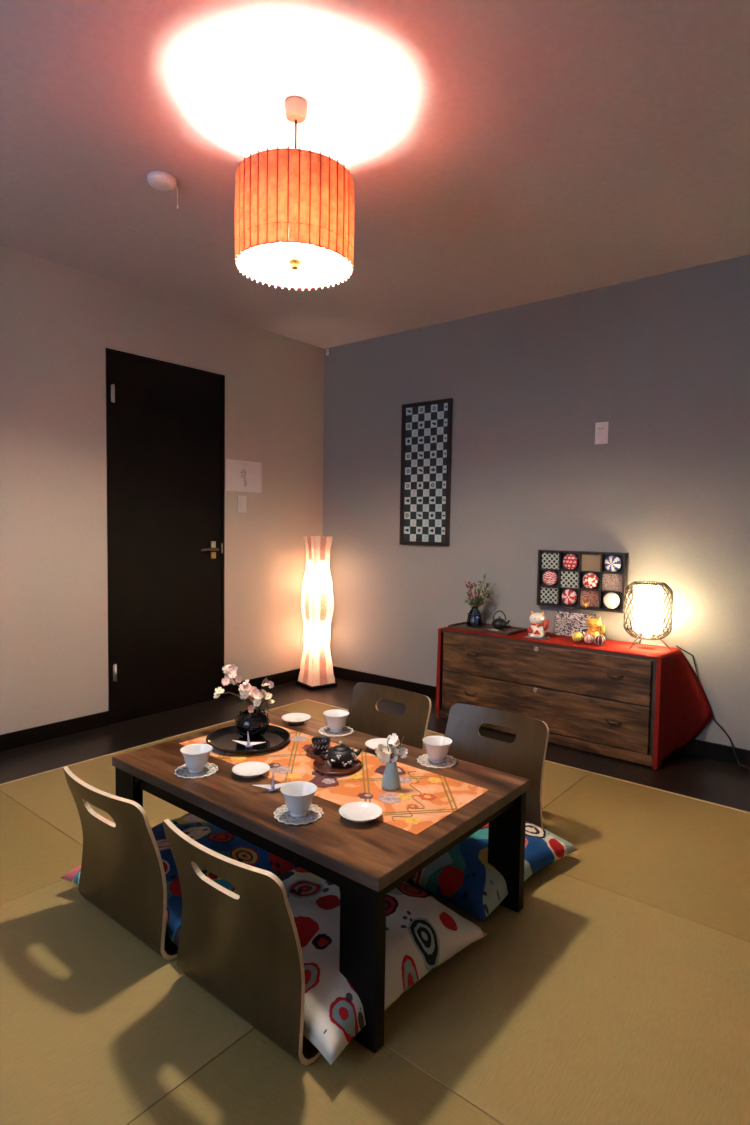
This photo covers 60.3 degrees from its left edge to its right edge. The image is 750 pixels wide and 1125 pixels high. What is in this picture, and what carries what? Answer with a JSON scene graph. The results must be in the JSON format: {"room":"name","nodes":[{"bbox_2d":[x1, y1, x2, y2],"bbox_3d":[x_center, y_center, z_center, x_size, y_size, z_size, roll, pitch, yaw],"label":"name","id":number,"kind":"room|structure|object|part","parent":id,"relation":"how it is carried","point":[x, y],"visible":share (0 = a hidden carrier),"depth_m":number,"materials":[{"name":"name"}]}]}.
{"room":"japanese tatami room","nodes":[
{"label":"japanese tatami room","id":0,"kind":"room"},
{"bbox_2d":[0,245,323,734],"bbox_3d":[-1.818,-0.289,3.114,0.100,2.400,4.600,4,4,39],"label":"wall","id":1,"kind":"structure","parent":0,"point":[58,322],"depth_m":3.42,"materials":[{"name":"white paint"}]},
{"bbox_2d":[0,668,299,751],"bbox_3d":[-1.825,0.874,3.106,0.010,0.079,4.500,4,4,39],"label":"baseboard","id":2,"kind":"structure","parent":1,"relation":"attached to","point":[11,740],"depth_m":3.39,"materials":[{"name":"black wood"}]},
{"bbox_2d":[106,348,224,723],"bbox_3d":[-1.200,-0.137,3.794,0.113,2.040,0.777,4,4,39],"label":"door","id":3,"kind":"structure","parent":1,"relation":"in","point":[165,421],"depth_m":3.76,"materials":[{"name":"wood"}]},
{"bbox_3d":[-1.021,-0.080,3.972,0.055,0.020,0.125,4,4,39],"label":"handle","id":4,"kind":"part","parent":3,"relation":"part of","materials":[{"name":"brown metal"}]},
{"bbox_3d":[-1.009,-0.103,4.031,0.006,0.060,0.034,4,4,39],"label":"handle plate","id":5,"kind":"part","parent":3,"relation":"part of","materials":[{"name":"metal"}]},
{"bbox_2d":[237,496,245,512],"bbox_3d":[-0.864,-0.378,4.191,0.010,0.110,0.072,4,4,39],"label":"light switch","id":6,"kind":"object","parent":1,"relation":"attached to","point":[241,500],"visible":1,"depth_m":4.18,"materials":[{"name":"beige plastic"}]},
{"bbox_2d":[226,459,261,492],"bbox_3d":[-0.849,-0.560,4.199,0.006,0.200,0.296,4,4,39],"label":"notice sheet","id":7,"kind":"object","parent":1,"relation":"attached to","point":[242,476],"visible":1,"depth_m":4.20,"materials":[{"name":"white paper"}]},
{"bbox_2d":[300,636,303,652],"bbox_3d":[-0.515,0.594,4.692,0.009,0.115,0.070,4,4,39],"label":"power outlet","id":8,"kind":"object","parent":1,"relation":"attached to","point":[301,638],"visible":0.46,"depth_m":4.67,"materials":[{"name":"beige plastic"}]},
{"bbox_2d":[0,0,749,348],"bbox_3d":[-0.089,-1.428,1.585,4.600,0.100,4.700,4,4,39],"label":"ceiling","id":9,"kind":"structure","parent":0,"point":[497,154],"depth_m":2.15,"materials":[{"name":"paint"}]},
{"bbox_2d":[147,171,177,208],"bbox_3d":[-0.793,-1.385,2.411,0.104,0.100,0.108,4,4,39],"label":"smoke detector","id":10,"kind":"object","parent":9,"relation":"attached to","point":[163,181],"visible":1,"depth_m":2.38,"materials":[{"name":"white plastic"}]},
{"bbox_2d":[235,96,353,290],"bbox_3d":[-0.245,-1.154,1.985,0.363,0.498,0.363,4,4,39],"label":"pendant lamp","id":11,"kind":"object","parent":9,"relation":"hanging from","point":[294,207],"visible":1,"depth_m":1.86,"materials":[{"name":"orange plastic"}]},
{"bbox_3d":[-0.277,-0.970,1.978,0.054,0.068,0.054,4,4,39],"label":"light bulb","id":12,"kind":"part","parent":11,"relation":"part of","materials":[{"name":"white glass"}]},
{"bbox_3d":[-0.248,-0.928,1.998,0.048,0.041,0.048,4,4,39],"label":"knob","id":13,"kind":"part","parent":11,"relation":"part of","materials":[{"name":"gold metal"}]},
{"bbox_3d":[-0.243,-1.286,1.978,0.006,0.137,0.006,-1,4,-28],"label":"cord","id":14,"kind":"part","parent":11,"relation":"part of","materials":[{"name":"white plastic"}]},
{"bbox_3d":[-0.218,-0.970,1.979,0.054,0.068,0.054,4,4,39],"label":"light bulb","id":15,"kind":"part","parent":11,"relation":"part of","materials":[{"name":"white glass"}]},
{"bbox_2d":[0,678,749,811],"bbox_3d":[-0.127,1.078,1.726,4.600,0.120,4.700,4,4,39],"label":"floor","id":16,"kind":"structure","parent":0,"point":[710,780],"depth_m":3.19,"materials":[{"name":"black wood"}]},
{"bbox_2d":[0,791,82,904],"bbox_3d":[-1.531,0.997,2.063,0.916,0.040,0.916,4,4,39],"label":"mat","id":17,"kind":"object","parent":16,"relation":"on","point":[34,854],"visible":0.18,"depth_m":2.17,"materials":[{"name":"beige wicker"}]},
{"bbox_2d":[0,735,188,845],"bbox_3d":[-0.950,0.966,2.773,0.916,0.040,0.916,4,4,39],"label":"mat","id":18,"kind":"object","parent":16,"relation":"on","point":[48,795],"visible":0.19,"depth_m":2.63,"materials":[{"name":"beige wicker"}]},
{"bbox_2d":[0,879,253,1124],"bbox_3d":[-0.820,1.041,1.483,0.916,0.040,0.916,4,4,39],"label":"mat","id":19,"kind":"object","parent":16,"relation":"on","point":[98,1027],"visible":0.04,"depth_m":1.45,"materials":[{"name":"beige wicker"}]},
{"bbox_2d":[63,766,177,959],"bbox_3d":[-0.598,0.785,1.871,0.432,0.430,0.483,4,4,39],"label":"chair","id":20,"kind":"object","parent":19,"relation":"on","point":[122,873],"visible":0.69,"depth_m":1.69,"materials":[{"name":"brown wood"}]},
{"bbox_3d":[-0.563,0.992,1.930,0.432,0.010,0.360,4,4,39],"label":"seat","id":21,"kind":"part","parent":20,"relation":"part of","materials":[{"name":"brown wood"}]},
{"bbox_2d":[60,813,298,946],"bbox_3d":[-0.540,0.911,1.999,0.575,0.136,0.575,3,4,35],"label":"floor cushion","id":22,"kind":"object","parent":20,"relation":"on","point":[203,832],"visible":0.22,"depth_m":1.93,"materials":[{"name":"blue fabric"}]},
{"bbox_2d":[163,819,321,1064],"bbox_3d":[-0.215,0.808,1.558,0.432,0.430,0.483,4,4,39],"label":"chair","id":23,"kind":"object","parent":19,"relation":"on","point":[243,949],"visible":0.73,"depth_m":1.38,"materials":[{"name":"brown wood"}]},
{"bbox_3d":[-0.180,1.016,1.617,0.432,0.010,0.360,4,4,39],"label":"seat","id":24,"kind":"part","parent":23,"relation":"part of","materials":[{"name":"brown wood"}]},
{"bbox_2d":[278,867,487,1064],"bbox_3d":[-0.106,0.928,1.670,0.575,0.153,0.572,4,4,42],"label":"floor cushion","id":25,"kind":"object","parent":23,"relation":"on","point":[422,933],"visible":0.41,"depth_m":1.54,"materials":[{"name":"white fabric"}]},
{"bbox_2d":[0,700,304,784],"bbox_3d":[-1.599,0.959,2.711,0.010,0.041,3.672,4,4,39],"label":"trim","id":26,"kind":"structure","parent":16,"relation":"on","point":[302,700],"depth_m":3.17,"materials":[{"name":"brown wood"}]},
{"bbox_2d":[184,700,347,735],"bbox_3d":[-0.369,0.935,3.483,0.916,0.040,0.916,4,4,39],"label":"mat","id":27,"kind":"object","parent":16,"relation":"on","point":[315,710],"visible":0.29,"depth_m":3.90,"materials":[{"name":"beige wicker"}]},
{"bbox_2d":[128,1028,501,1124],"bbox_3d":[-0.109,1.084,0.904,0.916,0.040,0.916,4,4,39],"label":"mat","id":28,"kind":"object","parent":16,"relation":"on","point":[254,1081],"visible":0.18,"depth_m":1.27,"materials":[{"name":"beige wicker"}]},
{"bbox_2d":[296,536,336,689],"bbox_3d":[-0.401,0.338,4.480,0.210,1.039,0.210,-2,4,-37],"label":"floor lamp","id":29,"kind":"object","parent":16,"relation":"on","point":[317,598],"visible":1,"depth_m":4.42,"materials":[{"name":"paper"}]},
{"bbox_2d":[405,880,431,894],"bbox_3d":[-0.239,1.009,2.193,0.916,0.040,0.916,4,4,39],"label":"mat","id":30,"kind":"object","parent":16,"relation":"on","point":[406,881],"visible":0.02,"depth_m":2.00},
{"bbox_2d":[112,709,529,1053],"bbox_3d":[-0.186,0.810,1.954,1.066,0.387,0.702,4,4,39],"label":"table","id":31,"kind":"object","parent":30,"relation":"on","point":[369,860],"visible":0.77,"depth_m":1.62,"materials":[{"name":"brown wood"}]},
{"bbox_3d":[-0.735,0.814,1.978,0.170,0.360,0.032,4,4,39],"label":"leg","id":32,"kind":"part","parent":31,"relation":"part of","materials":[{"name":"black wood"}]},
{"bbox_2d":[174,762,217,778],"bbox_3d":[-0.526,0.612,1.902,0.127,0.004,0.127,4,4,39],"label":"coaster","id":33,"kind":"object","parent":31,"relation":"on","point":[191,775],"visible":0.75,"depth_m":1.88,"materials":[{"name":"white fabric"}]},
{"bbox_2d":[180,744,212,772],"bbox_3d":[-0.525,0.580,1.901,0.093,0.064,0.093,4,4,39],"label":"teacup","id":34,"kind":"object","parent":33,"relation":"on","point":[196,756],"visible":1,"depth_m":1.88,"materials":[{"name":"white ceramic"}]},
{"bbox_2d":[232,761,269,777],"bbox_3d":[-0.361,0.608,1.880,0.109,0.018,0.109,4,4,39],"label":"plate","id":35,"kind":"object","parent":31,"relation":"on","point":[253,769],"visible":1,"depth_m":1.89,"materials":[{"name":"white ceramic"}]},
{"bbox_2d":[254,772,288,790],"bbox_3d":[-0.279,0.596,1.764,0.112,0.056,0.023,0,3,-13],"label":"crane","id":36,"kind":"object","parent":31,"relation":"on","point":[272,787],"visible":0.98,"depth_m":1.76,"materials":[{"name":"white paper"}]},
{"bbox_2d":[281,713,310,723],"bbox_3d":[-0.291,0.580,2.388,0.109,0.018,0.109,4,4,39],"label":"plate","id":37,"kind":"object","parent":31,"relation":"on","point":[292,718],"visible":1,"depth_m":2.40,"materials":[{"name":"white ceramic"}]},
{"bbox_2d":[273,804,323,824],"bbox_3d":[-0.193,0.632,1.628,0.127,0.004,0.127,2,3,21],"label":"coaster","id":38,"kind":"object","parent":31,"relation":"on","point":[298,821],"visible":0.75,"depth_m":1.61,"materials":[{"name":"white fabric"}]},
{"bbox_2d":[280,781,316,816],"bbox_3d":[-0.192,0.600,1.626,0.093,0.064,0.093,3,4,31],"label":"teacup","id":39,"kind":"object","parent":38,"relation":"on","point":[298,795],"visible":1,"depth_m":1.61,"materials":[{"name":"white ceramic"}]},
{"bbox_2d":[179,721,488,834],"bbox_3d":[-0.165,0.615,1.966,0.968,0.002,0.348,4,4,39],"label":"table runner","id":40,"kind":"object","parent":31,"relation":"on","point":[424,798],"visible":0.74,"depth_m":1.82,"materials":[{"name":"orange fabric"}]},
{"bbox_2d":[206,724,289,753],"bbox_3d":[-0.422,0.590,2.155,0.276,0.020,0.276,4,4,39],"label":"round tray","id":41,"kind":"object","parent":40,"relation":"on","point":[221,739],"visible":0.77,"depth_m":2.16,"materials":[{"name":"black paint"}]},
{"bbox_2d":[214,664,274,738],"bbox_3d":[-0.443,0.470,2.191,0.206,0.245,0.118,0,3,-13],"label":"vase","id":42,"kind":"object","parent":41,"relation":"on","point":[246,690],"visible":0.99,"depth_m":2.19,"materials":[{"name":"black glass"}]},
{"bbox_2d":[233,733,263,747],"bbox_3d":[-0.408,0.571,2.091,0.112,0.056,0.023,1,3,7],"label":"crane","id":43,"kind":"object","parent":41,"relation":"on","point":[248,743],"visible":1,"depth_m":2.09,"materials":[{"name":"white paper"}]},
{"bbox_2d":[306,746,361,774],"bbox_3d":[-0.126,0.607,1.989,0.146,0.014,0.249,0,3,-16],"label":"tray","id":44,"kind":"object","parent":40,"relation":"on","point":[321,766],"visible":0.6,"depth_m":1.93,"materials":[{"name":"brown wood"}]},
{"bbox_2d":[311,736,330,752],"bbox_3d":[-0.172,0.581,2.054,0.062,0.040,0.062,4,4,39],"label":"teacup","id":45,"kind":"object","parent":44,"relation":"on","point":[320,743],"visible":1,"depth_m":2.04,"materials":[{"name":"ceramic"}]},
{"bbox_2d":[319,741,362,766],"bbox_3d":[-0.103,0.574,1.955,0.097,0.069,0.096,3,4,34],"label":"teapot","id":46,"kind":"object","parent":44,"relation":"on","point":[339,755],"visible":1,"depth_m":1.93,"materials":[{"name":"ceramic"}]},
{"bbox_3d":[-0.155,0.583,1.946,0.026,0.029,0.007,0,3,-11],"label":"handle","id":47,"kind":"part","parent":46,"relation":"part of","materials":[{"name":"ceramic"}]},
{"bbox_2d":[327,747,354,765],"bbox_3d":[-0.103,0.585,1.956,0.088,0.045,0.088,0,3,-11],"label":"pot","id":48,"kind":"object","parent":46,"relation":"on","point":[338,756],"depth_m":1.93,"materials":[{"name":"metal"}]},
{"bbox_3d":[-0.103,0.559,1.955,0.052,0.010,0.052,0,3,-11],"label":"lid","id":49,"kind":"part","parent":46,"relation":"part of","materials":[{"name":"ceramic"}]},
{"bbox_3d":[-0.055,0.579,1.965,0.034,0.032,0.020,0,3,-11],"label":"spout","id":50,"kind":"part","parent":46,"relation":"part of","materials":[{"name":"ceramic"}]},
{"bbox_2d":[375,733,407,789],"bbox_3d":[0.044,0.552,1.800,0.093,0.151,0.054,0,3,-22],"label":"bud vase","id":51,"kind":"object","parent":40,"relation":"on","point":[391,779],"visible":1,"depth_m":1.79,"materials":[{"name":"grey ceramic"}]},
{"bbox_3d":[0.054,0.535,1.803,0.074,0.086,0.028,-1,4,-25],"label":"stem","id":52,"kind":"part","parent":51,"relation":"part of","materials":[{"name":"white plant"}]},
{"bbox_2d":[318,726,353,736],"bbox_3d":[-0.138,0.596,2.287,0.127,0.004,0.127,1,3,2],"label":"saucer","id":53,"kind":"object","parent":31,"relation":"on","point":[345,728],"visible":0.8,"depth_m":2.27,"materials":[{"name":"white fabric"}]},
{"bbox_2d":[323,709,348,732],"bbox_3d":[-0.138,0.564,2.285,0.093,0.064,0.093,3,4,35],"label":"teacup","id":54,"kind":"object","parent":53,"relation":"on","point":[335,718],"visible":1,"depth_m":2.27,"materials":[{"name":"white ceramic"}]},
{"bbox_3d":[-0.054,0.856,1.423,0.170,0.360,0.032,4,4,39],"label":"leg","id":55,"kind":"part","parent":31,"relation":"part of","materials":[{"name":"black wood"}]},
{"bbox_2d":[339,801,381,822],"bbox_3d":[-0.036,0.628,1.611,0.109,0.018,0.109,4,4,39],"label":"plate","id":56,"kind":"object","parent":31,"relation":"on","point":[359,811],"visible":1,"depth_m":1.62,"materials":[{"name":"white ceramic"}]},
{"bbox_2d":[365,738,397,750],"bbox_3d":[0.022,0.600,2.111,0.109,0.018,0.109,4,4,39],"label":"plate","id":57,"kind":"object","parent":31,"relation":"on","point":[372,744],"visible":0.44,"depth_m":2.14,"materials":[{"name":"white ceramic"}]},
{"bbox_2d":[417,754,456,768],"bbox_3d":[0.193,0.617,2.009,0.127,0.004,0.127,1,3,8],"label":"coaster","id":58,"kind":"object","parent":31,"relation":"on","point":[443,765],"visible":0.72,"depth_m":1.99,"materials":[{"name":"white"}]},
{"bbox_2d":[422,736,451,762],"bbox_3d":[0.193,0.585,2.007,0.093,0.064,0.093,2,3,18],"label":"teacup","id":59,"kind":"object","parent":58,"relation":"on","point":[437,747],"visible":1,"depth_m":1.99,"materials":[{"name":"white ceramic"}]},
{"bbox_3d":[0.363,0.833,1.932,0.170,0.360,0.032,4,4,39],"label":"leg","id":60,"kind":"part","parent":31,"relation":"part of","materials":[{"name":"black wood"}]},
{"bbox_2d":[345,682,430,749],"bbox_3d":[-0.063,0.754,2.572,0.432,0.430,0.483,4,4,39],"label":"chair","id":61,"kind":"object","parent":30,"relation":"on","point":[364,716],"visible":0.22,"depth_m":2.71,"materials":[{"name":"brown wood"}]},
{"bbox_2d":[445,703,548,828],"bbox_3d":[0.324,0.777,2.257,0.432,0.430,0.483,4,4,39],"label":"chair","id":62,"kind":"object","parent":30,"relation":"on","point":[524,757],"visible":0.24,"depth_m":2.37,"materials":[{"name":"brown wood"}]},
{"bbox_2d":[407,821,578,922],"bbox_3d":[0.277,0.923,2.157,0.588,0.119,0.584,4,4,43],"label":"floor cushion","id":63,"kind":"object","parent":62,"relation":"on","point":[463,877],"visible":0.36,"depth_m":1.92,"materials":[{"name":"blue fabric"}]},
{"bbox_2d":[424,731,588,808],"bbox_3d":[0.342,0.978,2.904,0.916,0.040,0.916,4,4,39],"label":"mat","id":64,"kind":"object","parent":16,"relation":"on","point":[557,779],"visible":0.11,"depth_m":2.89,"materials":[{"name":"beige wicker"}]},
{"bbox_2d":[306,699,749,813],"bbox_3d":[0.987,0.984,2.976,3.682,0.041,0.010,4,4,39],"label":"trim","id":65,"kind":"structure","parent":16,"relation":"on","point":[306,699],"depth_m":2.86,"materials":[{"name":"brown wood"}]},
{"bbox_2d":[441,629,656,767],"bbox_3d":[0.940,0.672,3.503,1.186,0.522,0.348,4,4,39],"label":"chest","id":66,"kind":"object","parent":16,"relation":"on","point":[602,703],"visible":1,"depth_m":3.29,"materials":[{"name":"brown wood"}]},
{"bbox_3d":[0.843,0.765,3.399,1.152,0.222,0.020,4,4,39],"label":"drawer","id":67,"kind":"part","parent":66,"relation":"part of","materials":[{"name":"brown wood"}]},
{"bbox_3d":[0.847,0.540,3.387,1.152,0.216,0.020,4,4,39],"label":"drawer","id":68,"kind":"part","parent":66,"relation":"part of","materials":[{"name":"brown wood"}]},
{"bbox_3d":[0.852,0.424,3.377,1.186,0.016,0.016,4,4,39],"label":"rail","id":69,"kind":"part","parent":66,"relation":"part of","materials":[{"name":"brown wood"}]},
{"bbox_2d":[435,627,712,769],"bbox_3d":[1.000,0.671,3.461,1.404,0.524,0.335,4,4,39],"label":"cloth","id":70,"kind":"object","parent":66,"relation":"on","point":[682,707],"visible":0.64,"depth_m":3.16,"materials":[{"name":"fabric"}]},
{"bbox_2d":[448,621,526,635],"bbox_3d":[0.647,0.379,3.732,0.390,0.018,0.220,4,4,39],"label":"serving tray","id":71,"kind":"object","parent":70,"relation":"on","point":[508,630],"visible":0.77,"depth_m":3.70,"materials":[{"name":"brown wood"}]},
{"bbox_2d":[464,574,495,626],"bbox_3d":[0.615,0.221,3.795,0.194,0.308,0.107,0,3,-7],"label":"vase","id":72,"kind":"object","parent":71,"relation":"on","point":[477,600],"visible":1,"depth_m":3.79,"materials":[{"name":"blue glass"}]},
{"bbox_3d":[0.587,0.318,3.804,0.092,0.112,0.092,4,4,39],"label":"glass","id":73,"kind":"part","parent":72,"relation":"part of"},
{"bbox_2d":[492,610,509,628],"bbox_3d":[0.717,0.328,3.719,0.089,0.105,0.086,-2,4,-43],"label":"kettle","id":74,"kind":"object","parent":71,"relation":"on","point":[498,623],"visible":0.99,"depth_m":3.69,"materials":[{"name":"black metal"}]},
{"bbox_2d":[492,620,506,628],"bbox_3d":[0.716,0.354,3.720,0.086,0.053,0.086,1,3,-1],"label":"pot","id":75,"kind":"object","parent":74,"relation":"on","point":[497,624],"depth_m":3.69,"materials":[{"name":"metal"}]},
{"bbox_2d":[524,636,549,639],"bbox_3d":[0.874,0.400,3.482,0.110,0.010,0.090,4,4,39],"label":"stand","id":76,"kind":"object","parent":70,"relation":"on","point":[545,637],"visible":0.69,"depth_m":3.45,"materials":[{"name":"metal"}]},
{"bbox_2d":[528,611,548,637],"bbox_3d":[0.878,0.331,3.468,0.106,0.142,0.098,2,3,14],"label":"cat","id":77,"kind":"object","parent":76,"relation":"on","point":[536,630],"visible":1,"depth_m":3.44},
{"bbox_2d":[553,610,595,637],"bbox_3d":[1.087,0.339,3.524,0.224,0.135,0.028,4,4,39],"label":"board","id":78,"kind":"object","parent":70,"relation":"on","point":[566,623],"visible":0.71,"depth_m":3.53,"materials":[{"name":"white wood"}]},
{"bbox_2d":[572,632,582,641],"bbox_3d":[1.056,0.388,3.371,0.052,0.054,0.052,-1,4,-28],"label":"ball","id":79,"kind":"object","parent":70,"relation":"on","point":[577,636],"visible":1,"depth_m":3.35,"materials":[{"name":"gold metal"}]},
{"bbox_2d":[584,633,593,643],"bbox_3d":[1.100,0.392,3.322,0.052,0.054,0.052,-1,4,-28],"label":"ball","id":80,"kind":"object","parent":70,"relation":"on","point":[588,638],"visible":1,"depth_m":3.31,"materials":[{"name":"pink fabric"}]},
{"bbox_2d":[585,616,604,642],"bbox_3d":[1.152,0.349,3.379,0.099,0.133,0.092,2,4,24],"label":"cat","id":81,"kind":"object","parent":70,"relation":"on","point":[594,625],"visible":0.66,"depth_m":3.36},
{"bbox_2d":[594,635,605,645],"bbox_3d":[1.142,0.394,3.279,0.054,0.056,0.054,-1,4,-28],"label":"ball","id":82,"kind":"object","parent":70,"relation":"on","point":[600,640],"visible":1,"depth_m":3.26,"materials":[{"name":"fabric"}]},
{"bbox_2d":[623,581,749,768],"bbox_3d":[1.576,0.534,3.101,0.738,0.857,0.223,3,4,29],"label":"table lamp","id":83,"kind":"object","parent":70,"relation":"on","point":[647,607],"visible":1,"depth_m":3.15,"materials":[{"name":"paper"}]},
{"bbox_3d":[1.377,0.397,3.214,0.186,0.059,0.202,3,4,29],"label":"wire leg","id":84,"kind":"part","parent":83,"relation":"part of","materials":[{"name":"metal"}]},
{"bbox_3d":[1.695,0.695,3.066,0.515,0.546,0.071,4,4,44],"label":"power cord","id":85,"kind":"part","parent":83,"relation":"part of","materials":[{"name":"black plastic"}]},
{"bbox_2d":[383,868,749,1124],"bbox_3d":[0.472,1.053,1.614,0.916,0.040,0.916,4,4,39],"label":"mat","id":86,"kind":"object","parent":16,"relation":"on","point":[585,1003],"visible":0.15,"depth_m":1.48,"materials":[{"name":"beige wicker"}]},
{"bbox_2d":[542,773,749,942],"bbox_3d":[1.053,1.022,2.324,0.916,0.040,0.916,4,4,39],"label":"mat","id":87,"kind":"object","parent":16,"relation":"on","point":[683,857],"visible":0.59,"depth_m":2.27,"materials":[{"name":"beige wicker"}]},
{"bbox_2d":[322,254,749,749],"bbox_3d":[1.348,-0.258,3.434,4.400,2.400,0.100,4,4,39],"label":"wall","id":88,"kind":"structure","parent":0,"point":[663,360],"depth_m":3.60,"materials":[{"name":"grey paint"}]},
{"bbox_2d":[399,398,452,545],"bbox_3d":[0.325,-0.572,4.178,0.384,0.924,0.021,4,4,39],"label":"framed print","id":89,"kind":"object","parent":88,"relation":"attached to","point":[426,427],"visible":1,"depth_m":4.17,"materials":[{"name":"black fabric"}]},
{"bbox_2d":[333,666,749,766],"bbox_3d":[1.299,0.902,3.454,4.390,0.079,0.010,4,4,39],"label":"baseboard","id":90,"kind":"structure","parent":88,"relation":"attached to","point":[709,750],"depth_m":4.19,"materials":[{"name":"black wood"}]},
{"bbox_2d":[536,550,628,612],"bbox_3d":[1.125,0.096,3.534,0.487,0.315,0.049,4,4,39],"label":"frame","id":91,"kind":"object","parent":88,"relation":"attached to","point":[616,582],"visible":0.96,"depth_m":3.52,"materials":[{"name":"black wood"}]},
{"bbox_2d":[543,570,556,585],"bbox_3d":[0.986,0.088,3.639,0.087,0.087,0.043,4,4,39],"label":"ball","id":92,"kind":"object","parent":91,"relation":"in","point":[549,577],"visible":1,"depth_m":3.62,"materials":[{"name":"fabric"}]},
{"bbox_2d":[562,589,576,604],"bbox_3d":[1.074,0.191,3.571,0.087,0.087,0.043,4,4,39],"label":"ball","id":93,"kind":"object","parent":91,"relation":"in","point":[569,597],"visible":1,"depth_m":3.55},
{"bbox_2d":[563,554,577,569],"bbox_3d":[1.077,-0.004,3.560,0.087,0.087,0.043,4,4,39],"label":"ball","id":94,"kind":"object","parent":91,"relation":"in","point":[570,561],"visible":1,"depth_m":3.54,"materials":[{"name":"red fabric"}]},
{"bbox_2d":[583,573,598,588],"bbox_3d":[1.166,0.099,3.492,0.087,0.087,0.043,4,4,39],"label":"ball","id":95,"kind":"object","parent":91,"relation":"in","point":[590,580],"visible":1,"depth_m":3.48,"materials":[{"name":"red fabric"}]},
{"bbox_2d":[603,592,619,608],"bbox_3d":[1.254,0.202,3.425,0.087,0.087,0.043,4,4,39],"label":"ball","id":96,"kind":"object","parent":91,"relation":"in","point":[611,600],"visible":1,"depth_m":3.41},
{"bbox_2d":[605,556,620,571],"bbox_3d":[1.257,0.007,3.413,0.087,0.087,0.043,4,4,39],"label":"ball","id":97,"kind":"object","parent":91,"relation":"in","point":[612,563],"visible":1,"depth_m":3.40,"materials":[{"name":"fabric"}]},
{"bbox_2d":[595,422,607,443],"bbox_3d":[1.211,-0.692,3.455,0.068,0.115,0.011,4,4,39],"label":"outlet","id":98,"kind":"object","parent":88,"relation":"attached to","point":[601,428],"visible":1,"depth_m":3.45,"materials":[{"name":"white plastic"}]}
]}

